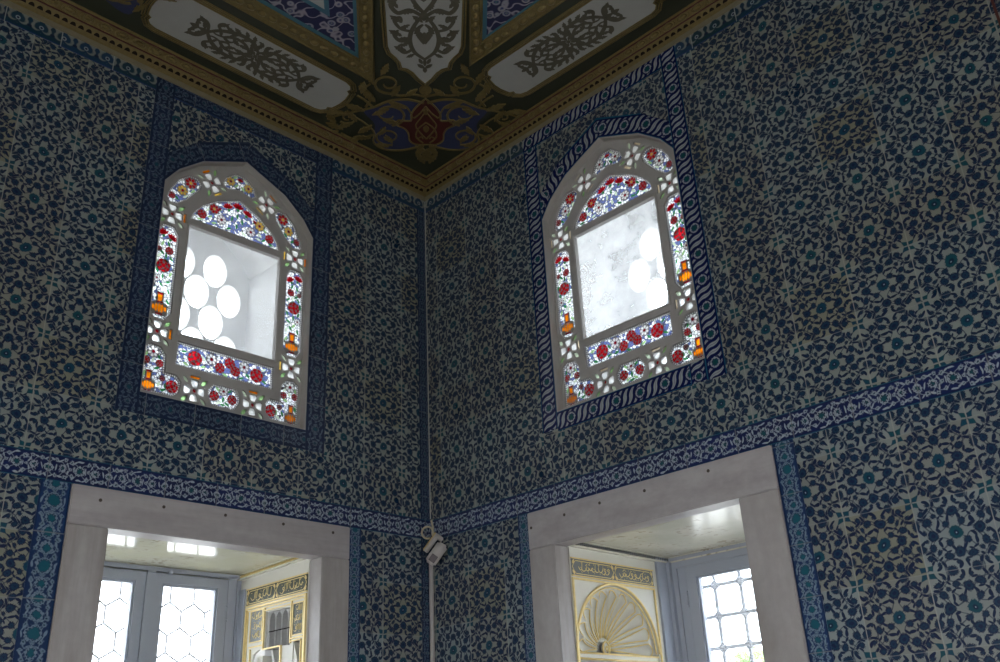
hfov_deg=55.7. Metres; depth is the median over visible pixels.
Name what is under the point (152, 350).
flower
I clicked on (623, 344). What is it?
flower
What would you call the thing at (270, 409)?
flower
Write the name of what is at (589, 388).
flower
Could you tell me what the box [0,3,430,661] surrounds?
wall
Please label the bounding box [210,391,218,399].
flower
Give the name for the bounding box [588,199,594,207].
flower
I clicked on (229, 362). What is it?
flower
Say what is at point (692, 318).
flower
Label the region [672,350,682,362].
flower
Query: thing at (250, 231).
flower
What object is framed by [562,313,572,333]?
vase
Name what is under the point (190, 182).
flower
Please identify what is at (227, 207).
flower
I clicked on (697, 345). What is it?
vase
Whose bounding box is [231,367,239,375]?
flower
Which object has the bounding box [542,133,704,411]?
window
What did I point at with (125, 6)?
scroll
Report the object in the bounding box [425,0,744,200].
crown molding
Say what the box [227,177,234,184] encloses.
flower
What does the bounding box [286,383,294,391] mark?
flower
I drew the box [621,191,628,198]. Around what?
flower
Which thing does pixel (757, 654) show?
leafy tree
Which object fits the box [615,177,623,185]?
flower
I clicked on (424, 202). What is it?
joint
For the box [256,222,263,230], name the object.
flower
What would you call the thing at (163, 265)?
flower
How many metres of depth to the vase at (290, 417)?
4.86 m
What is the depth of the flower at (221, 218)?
4.96 m
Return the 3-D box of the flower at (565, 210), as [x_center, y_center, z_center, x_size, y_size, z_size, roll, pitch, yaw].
[0.362,-0.659,5.207,0.053,0.055,0.004,-25,-32,39]
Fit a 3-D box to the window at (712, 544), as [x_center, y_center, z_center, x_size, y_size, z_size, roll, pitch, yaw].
[1.087,1.984,4.139,1.372,2.524,0.946,-25,-32,39]
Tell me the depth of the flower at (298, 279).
5.20 m
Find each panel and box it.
[223,0,374,83]
[234,559,310,661]
[380,0,466,85]
[469,0,565,66]
[567,546,676,661]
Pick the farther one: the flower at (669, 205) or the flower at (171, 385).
the flower at (669, 205)
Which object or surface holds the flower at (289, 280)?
on the window at (168, 372)
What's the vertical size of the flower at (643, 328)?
0.053 m
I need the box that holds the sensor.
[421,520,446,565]
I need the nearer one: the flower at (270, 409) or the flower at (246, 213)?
the flower at (270, 409)
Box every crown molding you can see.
[0,0,425,200]
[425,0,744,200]
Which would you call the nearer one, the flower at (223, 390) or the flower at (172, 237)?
the flower at (223, 390)
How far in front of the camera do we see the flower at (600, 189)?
5.05 m
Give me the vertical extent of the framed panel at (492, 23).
0.027 m
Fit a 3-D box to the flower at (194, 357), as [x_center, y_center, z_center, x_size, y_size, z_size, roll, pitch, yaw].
[-1.474,0.133,4.573,0.004,0.073,0.072,-25,-32,39]
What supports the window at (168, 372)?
in the wall at (91, 139)
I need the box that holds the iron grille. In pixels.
[703,571,761,661]
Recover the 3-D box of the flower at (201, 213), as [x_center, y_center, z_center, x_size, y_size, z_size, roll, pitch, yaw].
[-1.538,-0.604,4.885,0.004,0.049,0.048,-25,-32,39]
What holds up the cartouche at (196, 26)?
attached to the ceiling
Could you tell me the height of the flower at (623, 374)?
0.049 m
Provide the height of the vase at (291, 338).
0.115 m
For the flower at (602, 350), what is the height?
0.073 m
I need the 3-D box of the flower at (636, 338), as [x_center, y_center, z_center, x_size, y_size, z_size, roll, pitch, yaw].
[0.669,0.043,4.595,0.050,0.051,0.004,-25,-32,39]
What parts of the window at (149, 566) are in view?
casement sash, frame, casement sash, rope moulding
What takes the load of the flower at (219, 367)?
on the window at (168, 372)
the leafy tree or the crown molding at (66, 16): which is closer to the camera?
the crown molding at (66, 16)
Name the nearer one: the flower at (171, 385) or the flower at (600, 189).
the flower at (171, 385)
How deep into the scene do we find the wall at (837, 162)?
4.05 m
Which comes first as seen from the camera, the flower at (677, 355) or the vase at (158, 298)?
the flower at (677, 355)
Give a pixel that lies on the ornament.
(401, 124)
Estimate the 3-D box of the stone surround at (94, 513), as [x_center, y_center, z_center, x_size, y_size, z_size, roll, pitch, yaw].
[-1.301,2.003,3.916,0.330,2.521,1.407,-25,-32,39]
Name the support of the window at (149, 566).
in the wall at (91, 139)
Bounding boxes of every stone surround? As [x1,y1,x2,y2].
[46,484,349,661]
[527,445,809,661]
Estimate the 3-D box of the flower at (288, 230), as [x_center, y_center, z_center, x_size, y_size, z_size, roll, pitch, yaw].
[-1.176,-0.551,5.264,0.004,0.055,0.053,-25,-32,39]
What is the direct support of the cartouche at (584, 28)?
attached to the ceiling
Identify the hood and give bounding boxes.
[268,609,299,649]
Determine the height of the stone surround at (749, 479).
2.517 m
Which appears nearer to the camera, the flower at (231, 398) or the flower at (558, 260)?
the flower at (231, 398)
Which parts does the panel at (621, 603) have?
gilt rail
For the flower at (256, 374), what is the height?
0.070 m
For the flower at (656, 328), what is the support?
on the window at (636, 157)
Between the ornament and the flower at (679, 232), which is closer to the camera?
the flower at (679, 232)
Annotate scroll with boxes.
[106,0,176,13]
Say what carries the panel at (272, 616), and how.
attached to the window at (149, 566)
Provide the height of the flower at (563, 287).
0.069 m
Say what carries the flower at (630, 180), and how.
on the window at (636, 157)
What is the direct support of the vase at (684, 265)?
on the window at (636, 157)
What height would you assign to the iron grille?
2.210 m
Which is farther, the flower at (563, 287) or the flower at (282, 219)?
the flower at (282, 219)
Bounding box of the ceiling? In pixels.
[70,0,694,175]
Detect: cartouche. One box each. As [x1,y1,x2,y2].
[141,0,356,113]
[482,0,662,97]
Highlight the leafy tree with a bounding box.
[727,645,763,661]
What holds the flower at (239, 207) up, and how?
on the window at (168, 372)
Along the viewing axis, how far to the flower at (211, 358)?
4.64 m
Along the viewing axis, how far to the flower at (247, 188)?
5.16 m
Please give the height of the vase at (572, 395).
0.100 m
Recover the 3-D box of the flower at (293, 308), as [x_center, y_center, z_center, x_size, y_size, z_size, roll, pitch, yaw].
[-1.116,-0.122,5.109,0.004,0.068,0.069,-25,-32,39]
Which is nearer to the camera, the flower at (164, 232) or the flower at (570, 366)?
the flower at (164, 232)
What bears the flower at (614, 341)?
on the window at (636, 157)
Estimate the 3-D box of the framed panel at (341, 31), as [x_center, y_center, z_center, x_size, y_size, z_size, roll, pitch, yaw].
[-0.539,-1.939,3.935,2.164,0.027,1.750,-25,-32,39]
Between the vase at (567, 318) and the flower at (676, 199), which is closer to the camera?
the flower at (676, 199)
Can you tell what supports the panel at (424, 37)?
attached to the ceiling
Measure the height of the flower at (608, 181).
0.057 m
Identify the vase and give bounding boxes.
[142,370,153,390]
[152,292,165,314]
[285,405,295,423]
[286,333,296,353]
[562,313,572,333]
[567,386,576,404]
[679,260,690,282]
[693,337,702,357]
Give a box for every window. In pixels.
[93,534,305,661]
[140,161,312,429]
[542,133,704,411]
[569,504,761,661]
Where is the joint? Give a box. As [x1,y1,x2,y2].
[424,202,430,518]
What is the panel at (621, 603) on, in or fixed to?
attached to the wall at (837, 162)
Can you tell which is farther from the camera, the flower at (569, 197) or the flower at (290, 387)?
the flower at (569, 197)
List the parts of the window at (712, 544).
rope moulding, frame, casement sash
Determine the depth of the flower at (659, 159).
4.81 m
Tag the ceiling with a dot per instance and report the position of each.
(133, 22)
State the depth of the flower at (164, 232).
4.68 m
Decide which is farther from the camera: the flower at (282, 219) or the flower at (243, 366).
the flower at (282, 219)
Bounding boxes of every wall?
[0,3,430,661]
[425,0,999,661]
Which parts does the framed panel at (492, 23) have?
egg moulding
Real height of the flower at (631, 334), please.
0.055 m
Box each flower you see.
[148,346,158,355]
[157,259,169,271]
[160,228,168,236]
[166,380,177,392]
[168,234,176,241]
[178,186,187,194]
[186,178,196,187]
[188,351,201,364]
[198,210,206,217]
[207,354,216,363]
[210,204,218,212]
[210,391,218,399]
[215,363,223,372]
[218,215,225,223]
[220,387,226,394]
[223,203,232,211]
[225,358,234,368]
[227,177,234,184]
[228,395,235,404]
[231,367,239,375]
[233,203,243,211]
[240,363,247,371]
[243,210,251,217]
[244,185,251,192]
[247,228,254,235]
[251,369,262,381]
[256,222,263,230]
[266,405,275,415]
[278,215,287,224]
[285,227,292,235]
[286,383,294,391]
[287,276,293,283]
[288,303,298,313]
[294,276,301,283]
[555,257,561,263]
[559,283,568,294]
[562,207,568,215]
[566,194,573,203]
[567,363,574,372]
[585,384,593,395]
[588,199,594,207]
[597,186,604,193]
[597,345,607,358]
[605,178,614,186]
[611,338,618,347]
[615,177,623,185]
[620,341,627,350]
[620,371,627,379]
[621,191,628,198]
[627,177,634,185]
[627,330,635,340]
[633,335,640,344]
[636,364,643,373]
[640,325,647,334]
[647,149,656,159]
[651,323,662,336]
[655,155,663,164]
[667,203,673,210]
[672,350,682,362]
[674,197,679,204]
[674,227,684,240]
[688,314,696,324]
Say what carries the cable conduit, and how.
attached to the wall at (91, 139)
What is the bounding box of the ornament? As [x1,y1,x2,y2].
[325,63,525,163]
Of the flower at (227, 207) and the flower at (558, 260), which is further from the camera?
the flower at (558, 260)
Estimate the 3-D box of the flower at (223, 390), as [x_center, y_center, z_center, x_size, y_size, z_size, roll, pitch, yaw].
[-1.351,0.297,4.626,0.004,0.043,0.042,-25,-32,39]
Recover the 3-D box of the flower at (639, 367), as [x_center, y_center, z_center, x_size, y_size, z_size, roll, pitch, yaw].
[0.671,0.184,4.536,0.048,0.049,0.004,-25,-32,39]
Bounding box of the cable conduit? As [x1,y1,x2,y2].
[429,564,434,661]
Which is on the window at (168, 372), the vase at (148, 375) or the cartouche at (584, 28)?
the vase at (148, 375)
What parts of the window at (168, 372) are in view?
stained glass panel, stained glass panel, stained glass panel, stained glass panel, stained glass panel, pane moulding, stained glass panel, stained glass panel, stained glass panel, stained glass panel, stained glass panel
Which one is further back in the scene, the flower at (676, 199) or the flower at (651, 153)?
the flower at (651, 153)
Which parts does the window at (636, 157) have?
stained glass panel, stained glass panel, stained glass panel, stained glass panel, stained glass panel, glass pane, pane moulding, stained glass panel, stained glass panel, stained glass panel, stained glass panel, stained glass panel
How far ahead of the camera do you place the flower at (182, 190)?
4.85 m
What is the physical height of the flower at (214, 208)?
0.055 m

